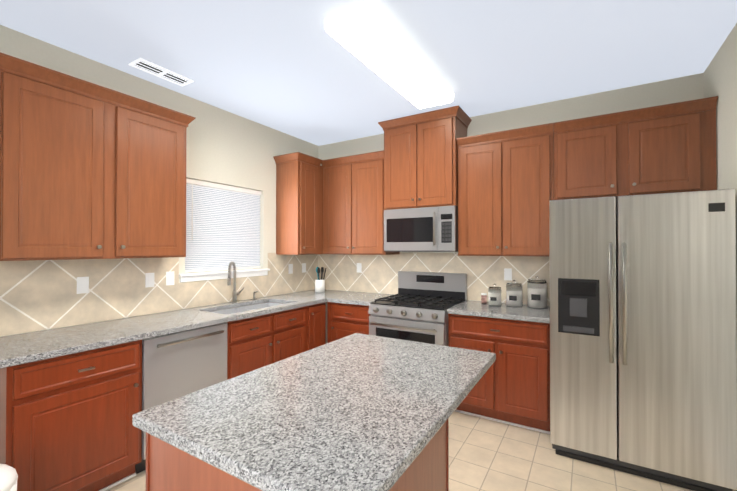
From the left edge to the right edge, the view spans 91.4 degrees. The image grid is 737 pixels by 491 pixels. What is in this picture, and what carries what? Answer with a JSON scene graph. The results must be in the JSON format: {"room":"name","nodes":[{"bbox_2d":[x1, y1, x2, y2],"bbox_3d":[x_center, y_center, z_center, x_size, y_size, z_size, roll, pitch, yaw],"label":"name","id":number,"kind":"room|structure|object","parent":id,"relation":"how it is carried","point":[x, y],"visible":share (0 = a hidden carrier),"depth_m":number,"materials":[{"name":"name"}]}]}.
{"room":"kitchen","nodes":[
{"label":"kitchen","id":0,"kind":"room"},
{"bbox_2d":[0,25,317,336],"bbox_3d":[-2.137,0.069,2.401,0.150,2.780,5.750,0,-1,31],"label":"wall","id":1,"kind":"structure","parent":0,"point":[223,147],"depth_m":3.36,"materials":[{"name":"paint"}]},
{"bbox_2d":[0,52,195,260],"bbox_3d":[-1.817,-0.460,2.421,0.374,1.095,1.151,0,-1,31],"label":"upper cabinet","id":2,"kind":"object","parent":1,"relation":"attached to","point":[89,170],"visible":1,"depth_m":2.22,"materials":[{"name":"brown wood"}]},
{"bbox_2d":[0,253,317,335],"bbox_3d":[-1.465,0.313,3.348,0.006,0.476,3.110,0,-1,31],"label":"backsplash","id":3,"kind":"structure","parent":1,"relation":"attached to","point":[36,295],"depth_m":2.64,"materials":[{"name":"tile"}]},
{"bbox_2d":[77,277,88,293],"bbox_3d":[-1.978,0.275,2.489,0.006,0.115,0.070,0,-1,31],"label":"electrical outlet","id":4,"kind":"object","parent":3,"relation":"attached to","point":[82,284],"visible":1,"depth_m":2.49,"materials":[{"name":"white plastic"}]},
{"bbox_2d":[145,273,153,287],"bbox_3d":[-1.746,0.276,2.871,0.006,0.115,0.070,0,-1,31],"label":"electrical outlet","id":5,"kind":"object","parent":3,"relation":"attached to","point":[149,279],"visible":1,"depth_m":2.87,"materials":[{"name":"white plastic"}]},
{"bbox_2d":[166,271,173,285],"bbox_3d":[-1.661,0.275,3.011,0.006,0.115,0.070,0,-1,31],"label":"electrical outlet","id":6,"kind":"object","parent":3,"relation":"attached to","point":[170,278],"visible":1,"depth_m":3.01,"materials":[{"name":"white plastic"}]},
{"bbox_2d":[288,264,292,273],"bbox_3d":[-0.916,0.274,4.232,0.006,0.115,0.070,0,-1,31],"label":"electrical outlet","id":7,"kind":"object","parent":3,"relation":"attached to","point":[290,268],"visible":1,"depth_m":4.22,"materials":[{"name":"white plastic"}]},
{"bbox_2d":[302,263,305,272],"bbox_3d":[-0.794,0.276,4.433,0.006,0.115,0.070,0,-1,31],"label":"electrical outlet","id":8,"kind":"object","parent":3,"relation":"attached to","point":[303,267],"visible":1,"depth_m":4.42,"materials":[{"name":"white plastic"}]},
{"bbox_2d":[179,178,269,281],"bbox_3d":[-1.411,-0.137,3.541,0.175,0.916,1.010,0,-1,31],"label":"window","id":9,"kind":"structure","parent":1,"relation":"in","point":[222,226],"depth_m":3.48,"materials":[{"name":"white plastic"}]},
{"bbox_2d":[273,152,322,254],"bbox_3d":[-0.700,-0.445,4.252,0.374,1.095,0.790,0,-1,31],"label":"upper cabinet","id":10,"kind":"object","parent":1,"relation":"attached to","point":[299,203],"visible":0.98,"depth_m":3.98,"materials":[{"name":"brown wood"}]},
{"bbox_2d":[0,0,736,145],"bbox_3d":[-0.505,-1.380,1.331,4.062,0.100,5.900,0,-1,31],"label":"ceiling","id":11,"kind":"structure","parent":0,"point":[294,68],"depth_m":2.40,"materials":[{"name":"paint"}]},
{"bbox_2d":[128,58,193,86],"bbox_3d":[-1.565,-1.311,2.735,0.160,0.010,0.405,0,-1,31],"label":"ceiling vent","id":12,"kind":"object","parent":11,"relation":"in","point":[158,71],"visible":0.96,"depth_m":2.71,"materials":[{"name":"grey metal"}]},
{"bbox_2d":[325,0,453,108],"bbox_3d":[0.238,-1.274,2.581,0.330,0.088,1.370,0,-1,31],"label":"ceiling light fixture","id":13,"kind":"object","parent":11,"relation":"attached to","point":[368,33],"visible":0.98,"depth_m":2.31,"materials":[{"name":"white plastic"}]},
{"bbox_2d":[106,411,736,490],"bbox_3d":[-0.505,1.500,1.307,4.062,0.100,5.900,0,-1,31],"label":"floor","id":14,"kind":"structure","parent":0,"point":[487,455],"depth_m":2.36,"materials":[{"name":"tile"}]},
{"bbox_2d":[0,464,17,490],"bbox_3d":[-1.492,1.147,1.326,0.284,0.605,0.284,0,-1,31],"label":"trash can","id":15,"kind":"object","parent":14,"relation":"on","point":[8,477],"visible":1,"depth_m":1.38,"materials":[{"name":"white plastic"}]},
{"bbox_2d":[0,340,141,490],"bbox_3d":[-1.818,1.019,2.132,0.660,0.874,0.615,0,-1,31],"label":"base cabinet","id":16,"kind":"object","parent":14,"relation":"on","point":[66,423],"visible":0.96,"depth_m":1.94,"materials":[{"name":"brown wood"}]},
{"bbox_2d":[99,473,135,490],"bbox_3d":[-1.638,1.447,2.018,0.011,0.015,0.615,0,-1,31],"label":"trim","id":17,"kind":"structure","parent":14,"relation":"on","point":[134,474],"depth_m":2.19,"materials":[{"name":"white wood"}]},
{"bbox_2d":[135,322,226,473],"bbox_3d":[-1.490,1.024,2.656,0.661,0.873,0.617,0,-1,31],"label":"dishwasher","id":18,"kind":"object","parent":14,"relation":"on","point":[178,364],"visible":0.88,"depth_m":2.44,"materials":[{"name":"grey metal"}]},
{"bbox_2d":[227,302,305,379],"bbox_3d":[-1.096,1.029,3.317,0.660,0.874,0.915,0,-1,31],"label":"base cabinet","id":19,"kind":"object","parent":14,"relation":"on","point":[256,342],"visible":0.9,"depth_m":3.08,"materials":[{"name":"brown wood"}]},
{"bbox_2d":[0,291,355,367],"bbox_3d":[-1.189,0.571,3.175,0.641,0.038,3.116,0,-1,31],"label":"countertop","id":20,"kind":"structure","parent":19,"relation":"on","point":[19,349],"depth_m":2.35,"materials":[{"name":"stone"}]},
{"bbox_2d":[227,262,243,302],"bbox_3d":[-1.278,0.352,3.449,0.127,0.401,0.245,0,-1,31],"label":"faucet","id":21,"kind":"object","parent":20,"relation":"on","point":[235,293],"visible":1,"depth_m":3.47,"materials":[{"name":"silver metal"}]},
{"bbox_2d":[214,302,281,313],"bbox_3d":[-1.083,0.690,3.317,0.402,0.194,0.802,0,-1,31],"label":"sink","id":22,"kind":"object","parent":20,"relation":"in","point":[245,308],"visible":0.04,"depth_m":3.46,"materials":[{"name":"grey metal"}]},
{"bbox_2d":[315,267,325,292],"bbox_3d":[-0.585,0.406,4.317,0.133,0.307,0.165,0,-1,31],"label":"utensil crock","id":23,"kind":"object","parent":20,"relation":"on","point":[319,285],"visible":1,"depth_m":4.28,"materials":[{"name":"white ceramic"}]},
{"bbox_2d":[146,418,448,490],"bbox_3d":[-0.149,1.014,1.524,0.591,0.874,1.237,0,-1,31],"label":"kitchen island","id":24,"kind":"object","parent":14,"relation":"on","point":[169,467],"visible":0.02,"depth_m":1.12,"materials":[{"name":"brown wood"}]},
{"bbox_2d":[132,333,495,490],"bbox_3d":[-0.055,0.556,1.472,0.844,0.038,1.293,0,-1,31],"label":"island countertop","id":25,"kind":"structure","parent":24,"relation":"on","point":[358,412],"depth_m":1.14,"materials":[{"name":"stone"}]},
{"bbox_2d":[306,302,325,350],"bbox_3d":[-0.778,1.033,3.843,0.654,0.874,0.310,0,-1,31],"label":"base cabinet","id":26,"kind":"object","parent":14,"relation":"on","point":[315,325],"visible":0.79,"depth_m":3.66,"materials":[{"name":"brown wood"}]},
{"bbox_2d":[304,289,347,296],"bbox_3d":[-0.527,0.579,4.212,0.390,0.038,0.656,0,-1,31],"label":"countertop","id":27,"kind":"structure","parent":26,"relation":"on","point":[310,293],"depth_m":4.29,"materials":[{"name":"stone"}]},
{"bbox_2d":[327,302,370,342],"bbox_3d":[-0.054,1.034,3.925,0.561,0.874,0.660,0,-1,31],"label":"base cabinet","id":28,"kind":"object","parent":14,"relation":"on","point":[344,320],"visible":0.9,"depth_m":3.69,"materials":[{"name":"brown wood"}]},
{"bbox_2d":[328,292,396,305],"bbox_3d":[-0.038,0.577,3.914,0.517,0.038,0.656,0,-1,31],"label":"countertop","id":29,"kind":"structure","parent":28,"relation":"on","point":[358,298],"depth_m":3.78,"materials":[{"name":"stone"}]},
{"bbox_2d":[368,271,466,345],"bbox_3d":[0.485,0.876,3.531,0.760,1.183,0.755,0,-1,31],"label":"range","id":30,"kind":"object","parent":14,"relation":"on","point":[418,306],"visible":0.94,"depth_m":3.39,"materials":[{"name":"silver metal"}]},
{"bbox_2d":[448,314,549,431],"bbox_3d":[1.187,1.028,3.169,0.805,0.874,0.660,0,-1,31],"label":"base cabinet","id":31,"kind":"object","parent":14,"relation":"on","point":[512,385],"visible":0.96,"depth_m":2.87,"materials":[{"name":"brown wood"}]},
{"bbox_2d":[447,300,549,322],"bbox_3d":[1.189,0.571,3.175,0.805,0.038,0.641,0,-1,31],"label":"countertop","id":32,"kind":"structure","parent":31,"relation":"on","point":[524,312],"depth_m":3.01,"materials":[{"name":"stone"}]},
{"bbox_2d":[481,293,486,303],"bbox_3d":[1.103,0.504,3.427,0.054,0.096,0.054,0,-1,31],"label":"spice jar","id":33,"kind":"object","parent":32,"relation":"on","point":[483,298],"visible":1,"depth_m":3.41,"materials":[{"name":"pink glass"}]},
{"bbox_2d":[488,284,500,305],"bbox_3d":[1.173,0.453,3.337,0.116,0.196,0.118,0,-1,31],"label":"canister","id":34,"kind":"object","parent":32,"relation":"on","point":[494,294],"visible":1,"depth_m":3.29,"materials":[{"name":"silver glass"}]},
{"bbox_2d":[506,280,522,306],"bbox_3d":[1.333,0.433,3.286,0.140,0.236,0.142,0,-1,31],"label":"medium canister","id":35,"kind":"object","parent":32,"relation":"on","point":[514,294],"visible":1,"depth_m":3.23,"materials":[{"name":"silver glass"}]},
{"bbox_2d":[527,276,546,307],"bbox_3d":[1.511,0.412,3.224,0.160,0.276,0.162,0,-1,31],"label":"canister","id":36,"kind":"object","parent":32,"relation":"on","point":[536,292],"visible":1,"depth_m":3.16,"materials":[{"name":"silver glass"}]},
{"bbox_2d":[455,409,549,433],"bbox_3d":[1.078,1.455,2.986,0.805,0.015,0.011,0,-1,31],"label":"trim","id":37,"kind":"structure","parent":14,"relation":"on","point":[456,410],"depth_m":2.96,"materials":[{"name":"white"}]},
{"bbox_2d":[549,189,736,490],"bbox_3d":[1.861,0.569,2.582,0.940,1.782,0.912,0,-1,31],"label":"refrigerator","id":38,"kind":"object","parent":14,"relation":"on","point":[643,352],"visible":1,"depth_m":2.22,"materials":[{"name":"grey metal"}]},
{"bbox_2d":[318,73,703,343],"bbox_3d":[1.055,0.080,3.735,3.912,2.780,0.150,0,-1,31],"label":"wall","id":39,"kind":"structure","parent":0,"point":[679,89],"depth_m":3.21,"materials":[{"name":"paint"}]},
{"bbox_2d":[321,150,399,254],"bbox_3d":[-0.105,-0.446,4.136,0.848,1.095,0.374,0,-1,31],"label":"upper cabinet","id":40,"kind":"object","parent":39,"relation":"attached to","point":[353,204],"visible":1,"depth_m":3.98,"materials":[{"name":"brown wood"}]},
{"bbox_2d":[378,105,471,209],"bbox_3d":[0.574,-0.826,3.693,0.853,0.908,0.430,0,-1,31],"label":"upper cabinet","id":41,"kind":"object","parent":39,"relation":"attached to","point":[420,160],"visible":1,"depth_m":3.50,"materials":[{"name":"brown wood"}]},
{"bbox_2d":[384,206,457,251],"bbox_3d":[0.567,-0.153,3.673,0.754,0.430,0.443,0,-1,31],"label":"microwave","id":42,"kind":"object","parent":41,"relation":"attached to","point":[429,229],"visible":1,"depth_m":3.50,"materials":[{"name":"grey metal"}]},
{"bbox_2d":[319,253,549,305],"bbox_3d":[0.528,0.426,3.960,2.756,0.692,0.006,0,-1,31],"label":"backsplash","id":43,"kind":"structure","parent":39,"relation":"attached to","point":[379,274],"depth_m":3.88,"materials":[{"name":"tile"}]},
{"bbox_2d":[357,263,361,272],"bbox_3d":[-0.115,0.270,4.343,0.070,0.115,0.006,0,-1,31],"label":"electrical outlet","id":44,"kind":"object","parent":43,"relation":"attached to","point":[359,267],"visible":1,"depth_m":4.34,"materials":[{"name":"white plastic"}]},
{"bbox_2d":[504,268,511,280],"bbox_3d":[1.341,0.278,3.455,0.070,0.115,0.006,0,-1,31],"label":"electrical outlet","id":45,"kind":"object","parent":43,"relation":"attached to","point":[507,273],"visible":1,"depth_m":3.45,"materials":[{"name":"white plastic"}]},
{"bbox_2d":[456,123,553,256],"bbox_3d":[1.261,-0.453,3.303,0.805,1.095,0.374,0,-1,31],"label":"upper cabinet","id":46,"kind":"object","parent":39,"relation":"attached to","point":[505,187],"visible":0.96,"depth_m":3.15,"materials":[{"name":"brown wood"}]},
{"bbox_2d":[553,96,717,199],"bbox_3d":[2.030,-0.690,2.836,0.990,0.629,0.374,0,-1,31],"label":"upper cabinet","id":47,"kind":"object","parent":39,"relation":"attached to","point":[668,148],"visible":0.94,"depth_m":2.66,"materials":[{"name":"brown wood"}]},
{"bbox_2d":[704,23,736,321],"bbox_3d":[1.165,0.052,0.301,0.150,2.780,5.600,0,-1,31],"label":"wall","id":48,"kind":"structure","parent":0,"point":[720,76],"depth_m":2.30,"materials":[{"name":"paint"}]}
]}

